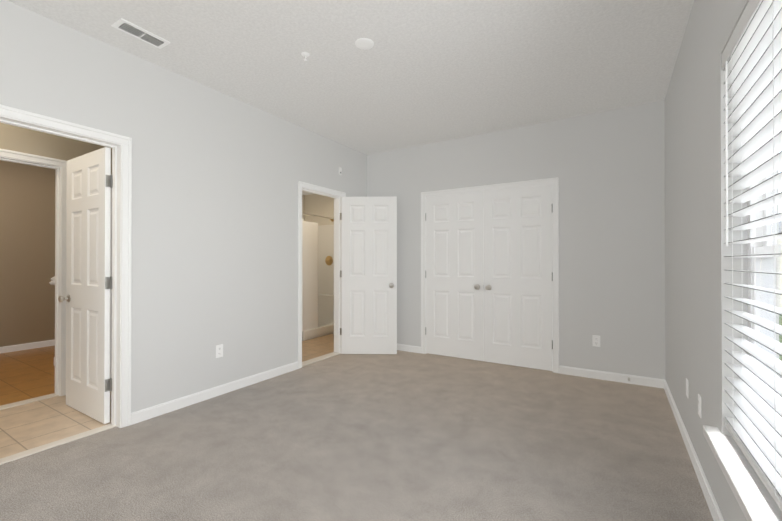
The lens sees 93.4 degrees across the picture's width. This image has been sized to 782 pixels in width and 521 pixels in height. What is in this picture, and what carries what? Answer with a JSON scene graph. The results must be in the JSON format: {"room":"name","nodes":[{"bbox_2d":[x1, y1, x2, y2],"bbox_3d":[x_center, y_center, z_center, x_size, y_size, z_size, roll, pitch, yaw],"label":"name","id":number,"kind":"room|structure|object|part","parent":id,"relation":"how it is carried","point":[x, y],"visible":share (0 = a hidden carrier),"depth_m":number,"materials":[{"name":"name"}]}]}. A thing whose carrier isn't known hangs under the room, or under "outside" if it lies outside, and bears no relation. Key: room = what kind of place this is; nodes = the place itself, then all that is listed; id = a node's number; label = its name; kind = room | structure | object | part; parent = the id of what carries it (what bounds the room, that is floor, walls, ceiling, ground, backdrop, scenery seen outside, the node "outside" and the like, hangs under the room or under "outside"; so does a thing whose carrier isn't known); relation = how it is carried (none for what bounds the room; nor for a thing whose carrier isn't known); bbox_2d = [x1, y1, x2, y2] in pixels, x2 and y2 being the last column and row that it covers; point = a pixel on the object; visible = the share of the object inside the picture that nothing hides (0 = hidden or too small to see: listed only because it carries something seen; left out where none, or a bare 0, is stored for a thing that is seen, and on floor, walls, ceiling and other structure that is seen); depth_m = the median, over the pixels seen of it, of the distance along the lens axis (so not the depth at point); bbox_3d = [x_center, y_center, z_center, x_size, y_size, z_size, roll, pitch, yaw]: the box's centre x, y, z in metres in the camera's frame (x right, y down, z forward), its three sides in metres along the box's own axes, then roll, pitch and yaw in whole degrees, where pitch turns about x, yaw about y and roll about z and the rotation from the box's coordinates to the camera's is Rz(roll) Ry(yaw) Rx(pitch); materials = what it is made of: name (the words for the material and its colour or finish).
{"room":"empty bedroom","nodes":[
{"label":"empty bedroom","id":0,"kind":"room"},
{"bbox_2d":[0,160,54,346],"bbox_3d":[-5.641,-0.153,4.075,0.120,2.730,4.690,0,0,31],"label":"wall","id":1,"kind":"structure","parent":0,"point":[27,250],"depth_m":5.02,"materials":[{"name":"beige paint"}]},
{"bbox_2d":[0,339,54,353],"bbox_3d":[-5.584,1.169,4.034,0.013,0.085,4.450,0,0,31],"label":"baseboard","id":2,"kind":"structure","parent":1,"relation":"attached to","point":[26,346],"depth_m":5.03,"materials":[{"name":"white wood"}]},
{"bbox_2d":[0,123,111,173],"bbox_3d":[-3.380,-0.159,2.692,0.120,2.730,4.450,0,0,31],"label":"wall","id":3,"kind":"structure","parent":0,"point":[22,140],"depth_m":3.18,"materials":[{"name":"beige paint"}]},
{"bbox_2d":[0,393,58,409],"bbox_3d":[-3.198,1.202,2.982,0.100,0.010,0.765,0,0,31],"label":"trim","id":4,"kind":"structure","parent":3,"relation":"attached to","point":[44,397],"depth_m":3.13,"materials":[{"name":"white wood"}]},
{"bbox_2d":[0,334,333,458],"bbox_3d":[-3.445,1.242,4.044,3.890,0.060,6.940,0,0,31],"label":"floor","id":5,"kind":"structure","parent":0,"point":[25,427],"depth_m":3.11,"materials":[{"name":"beige tile"}]},
{"bbox_2d":[49,276,54,365],"bbox_3d":[-3.443,0.204,4.886,0.150,2.023,1.628,0,0,31],"label":"wall","id":6,"kind":"structure","parent":5,"relation":"on","point":[52,282],"depth_m":4.20,"materials":[{"name":"white"}]},
{"bbox_2d":[302,213,333,340],"bbox_3d":[-1.467,0.207,6.196,0.916,2.028,0.967,0,0,31],"label":"shower stall","id":7,"kind":"object","parent":5,"relation":"on","point":[317,281],"visible":0.48,"depth_m":5.85,"materials":[{"name":"white plastic"}]},
{"bbox_3d":[-1.111,-0.710,5.981,0.056,0.056,0.966,0,0,31],"label":"curtain rail","id":8,"kind":"part","parent":7,"relation":"part of","materials":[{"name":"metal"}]},
{"bbox_2d":[0,0,366,412],"bbox_3d":[-1.940,-0.159,2.801,0.139,2.730,6.140,0,0,31],"label":"wall","id":9,"kind":"structure","parent":0,"point":[217,176],"depth_m":3.10,"materials":[{"name":"grey paint"}]},
{"bbox_2d":[0,423,116,464],"bbox_3d":[-2.210,1.200,2.384,0.080,0.009,0.724,0,0,31],"label":"trim","id":10,"kind":"structure","parent":9,"relation":"attached to","point":[7,459],"depth_m":2.39,"materials":[{"name":"white wood"}]},
{"bbox_2d":[58,147,112,423],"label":"entry door","id":11,"kind":"structure","parent":9,"relation":"in","point":[89,186],"depth_m":2.85,"materials":[{"name":"white painted wood"}]},
{"bbox_2d":[131,361,297,424],"bbox_3d":[-1.474,1.166,3.411,0.013,0.085,1.661,0,0,31],"label":"baseboard","id":12,"kind":"structure","parent":9,"relation":"attached to","point":[183,402],"depth_m":3.19,"materials":[{"name":"white wood"}]},
{"bbox_2d":[216,344,222,357],"bbox_3d":[-1.540,0.813,3.311,0.008,0.114,0.070,0,0,31],"label":"outlet","id":13,"kind":"object","parent":9,"relation":"attached to","point":[219,350],"visible":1,"depth_m":3.31,"materials":[{"name":"white plastic"}]},
{"bbox_2d":[340,196,396,353],"bbox_3d":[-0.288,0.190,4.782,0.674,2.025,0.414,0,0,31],"label":"bathroom door","id":14,"kind":"structure","parent":9,"relation":"in","point":[368,273],"depth_m":4.74,"materials":[{"name":"white painted wood"}]},
{"bbox_2d":[302,195,304,220],"bbox_3d":[-2.245,-0.145,5.925,0.120,2.730,2.250,0,0,31],"label":"wall","id":15,"kind":"structure","parent":0,"point":[303,196],"depth_m":6.83,"materials":[{"name":"beige paint"}]},
{"bbox_2d":[302,191,313,194],"bbox_3d":[-1.446,-1.272,5.546,1.885,0.100,2.310,0,0,31],"label":"ceiling","id":16,"kind":"structure","parent":0,"point":[305,193],"depth_m":6.69,"materials":[{"name":"white paint"}]},
{"bbox_2d":[305,194,333,225],"bbox_3d":[-0.625,-0.143,6.322,2.470,2.730,0.120,0,0,31],"label":"wall","id":17,"kind":"structure","parent":0,"point":[317,204],"depth_m":6.66,"materials":[{"name":"beige paint"}]},
{"bbox_2d":[302,352,340,366],"bbox_3d":[-0.887,1.208,4.523,0.125,0.012,0.715,0,0,31],"label":"trim","id":18,"kind":"structure","parent":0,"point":[304,363],"depth_m":4.52,"materials":[{"name":"white wood"}]},
{"bbox_2d":[7,0,693,154],"bbox_3d":[-0.257,-1.577,2.106,3.735,0.100,6.940,0,0,31],"label":"ceiling","id":19,"kind":"structure","parent":0,"point":[420,72],"depth_m":2.74,"materials":[{"name":"white paint"}]},
{"bbox_2d":[111,18,170,48],"bbox_3d":[-1.677,-1.518,2.482,0.140,0.014,0.304,0,0,31],"label":"ceiling vent","id":20,"kind":"object","parent":19,"relation":"in","point":[129,28],"visible":1,"depth_m":2.46,"materials":[{"name":"white metal"}]},
{"bbox_2d":[301,52,308,60],"bbox_3d":[-0.633,-1.503,2.722,0.060,0.043,0.060,0,0,31],"label":"sprinkler head","id":21,"kind":"object","parent":19,"relation":"attached to","point":[305,54],"visible":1,"depth_m":2.71},
{"bbox_2d":[355,38,373,49],"bbox_3d":[-0.186,-1.519,2.590,0.132,0.011,0.132,0,0,31],"label":"ceiling detector","id":22,"kind":"object","parent":19,"relation":"attached to","point":[364,43],"visible":1,"depth_m":2.57,"materials":[{"name":"white plastic"}]},
{"bbox_2d":[0,350,712,520],"bbox_3d":[-0.225,1.233,2.074,3.660,0.060,6.940,0,0,31],"label":"floor carpet","id":23,"kind":"object","parent":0,"point":[404,436],"visible":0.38,"depth_m":2.27,"materials":[{"name":"grey carpet"}]},
{"bbox_2d":[367,100,665,379],"bbox_3d":[1.225,-0.152,4.393,3.600,2.730,0.120,0,0,31],"label":"wall","id":24,"kind":"structure","parent":0,"point":[607,168],"depth_m":3.82,"materials":[{"name":"grey paint"}]},
{"bbox_2d":[397,344,420,352],"bbox_3d":[0.023,1.174,5.044,0.863,0.085,0.013,0,0,31],"label":"baseboard","id":25,"kind":"structure","parent":24,"relation":"attached to","point":[416,349],"depth_m":4.91,"materials":[{"name":"white wood"}]},
{"bbox_2d":[425,192,483,360],"bbox_3d":[0.766,0.190,4.582,0.766,2.025,0.104,0,0,31],"label":"closet door","id":26,"kind":"structure","parent":24,"relation":"in","point":[454,277],"depth_m":4.58,"materials":[{"name":"white painted wood"}]},
{"bbox_2d":[483,185,552,370],"bbox_3d":[1.421,0.188,4.182,0.766,2.025,0.104,0,0,31],"label":"closet door","id":27,"kind":"structure","parent":24,"relation":"in","point":[518,288],"depth_m":4.18,"materials":[{"name":"white painted wood"}]},
{"bbox_2d":[592,335,599,346],"bbox_3d":[2.105,0.826,3.776,0.070,0.114,0.008,0,0,31],"label":"outlet","id":28,"kind":"object","parent":24,"relation":"attached to","point":[595,340],"visible":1,"depth_m":3.77,"materials":[{"name":"white plastic"}]},
{"bbox_2d":[559,366,659,387],"bbox_3d":[2.181,1.168,3.724,0.878,0.085,0.013,0,0,31],"label":"baseboard","id":29,"kind":"structure","parent":24,"relation":"attached to","point":[609,376],"depth_m":3.70,"materials":[{"name":"white wood"}]},
{"bbox_2d":[665,0,781,520],"bbox_3d":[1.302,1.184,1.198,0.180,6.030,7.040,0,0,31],"label":"wall","id":30,"kind":"structure","parent":0,"point":[698,265],"depth_m":1.93,"materials":[{"name":"grey paint"}]},
{"bbox_2d":[686,378,688,397],"bbox_3d":[1.922,0.829,2.391,0.006,0.114,0.070,0,0,31],"label":"outlet","id":31,"kind":"object","parent":30,"relation":"attached to","point":[687,388],"visible":1,"depth_m":2.37,"materials":[{"name":"white plastic"}]},
{"bbox_2d":[660,379,723,520],"bbox_3d":[1.017,1.155,0.916,0.013,0.085,6.020,0,0,31],"label":"baseboard","id":32,"kind":"structure","parent":30,"relation":"attached to","point":[712,504],"depth_m":2.09,"materials":[{"name":"white wood"}]},
{"bbox_2d":[698,394,701,417],"bbox_3d":[1.702,0.803,2.034,0.008,0.114,0.070,0,0,31],"label":"outlet","id":33,"kind":"object","parent":30,"relation":"attached to","point":[699,407],"visible":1,"depth_m":2.02,"materials":[{"name":"white plastic"}]},
{"bbox_2d":[703,425,774,520],"bbox_3d":[0.986,0.811,0.824,0.137,0.103,2.010,0,0,31],"label":"window sill","id":34,"kind":"structure","parent":30,"relation":"attached to","point":[753,507],"depth_m":1.29,"materials":[{"name":"white wood"}]},
{"bbox_2d":[722,0,781,510],"bbox_3d":[1.004,-0.097,0.818,0.074,1.628,1.822,0,0,31],"label":"window blinds","id":35,"kind":"object","parent":30,"relation":"attached to","point":[752,57],"visible":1,"depth_m":1.30,"materials":[{"name":"white plastic"}]},
{"bbox_2d":[747,154,781,377],"bbox_3d":[1.077,-0.077,0.773,0.075,1.672,1.830,0,0,31],"label":"window","id":36,"kind":"structure","parent":30,"relation":"in","point":[764,264],"depth_m":1.50,"materials":[{"name":"white glass"}]},
{"label":"outside","id":37,"kind":"structure","parent":0,"visible":0},
{"bbox_2d":[779,315,781,359],"bbox_3d":[138.238,4.492,55.845,176.400,0.100,360.000,0,0,31],"label":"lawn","id":38,"kind":"structure","parent":37,"point":[780,336],"depth_m":20.78,"materials":[{"name":"green plant"}]},
{"bbox_2d":[779,221,781,307],"bbox_3d":[40.982,-0.344,36.410,10.800,9.400,22.080,0,0,31],"label":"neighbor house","id":39,"kind":"structure","parent":38,"relation":"on","point":[780,264],"depth_m":29.76,"materials":[{"name":"white"}]}
]}

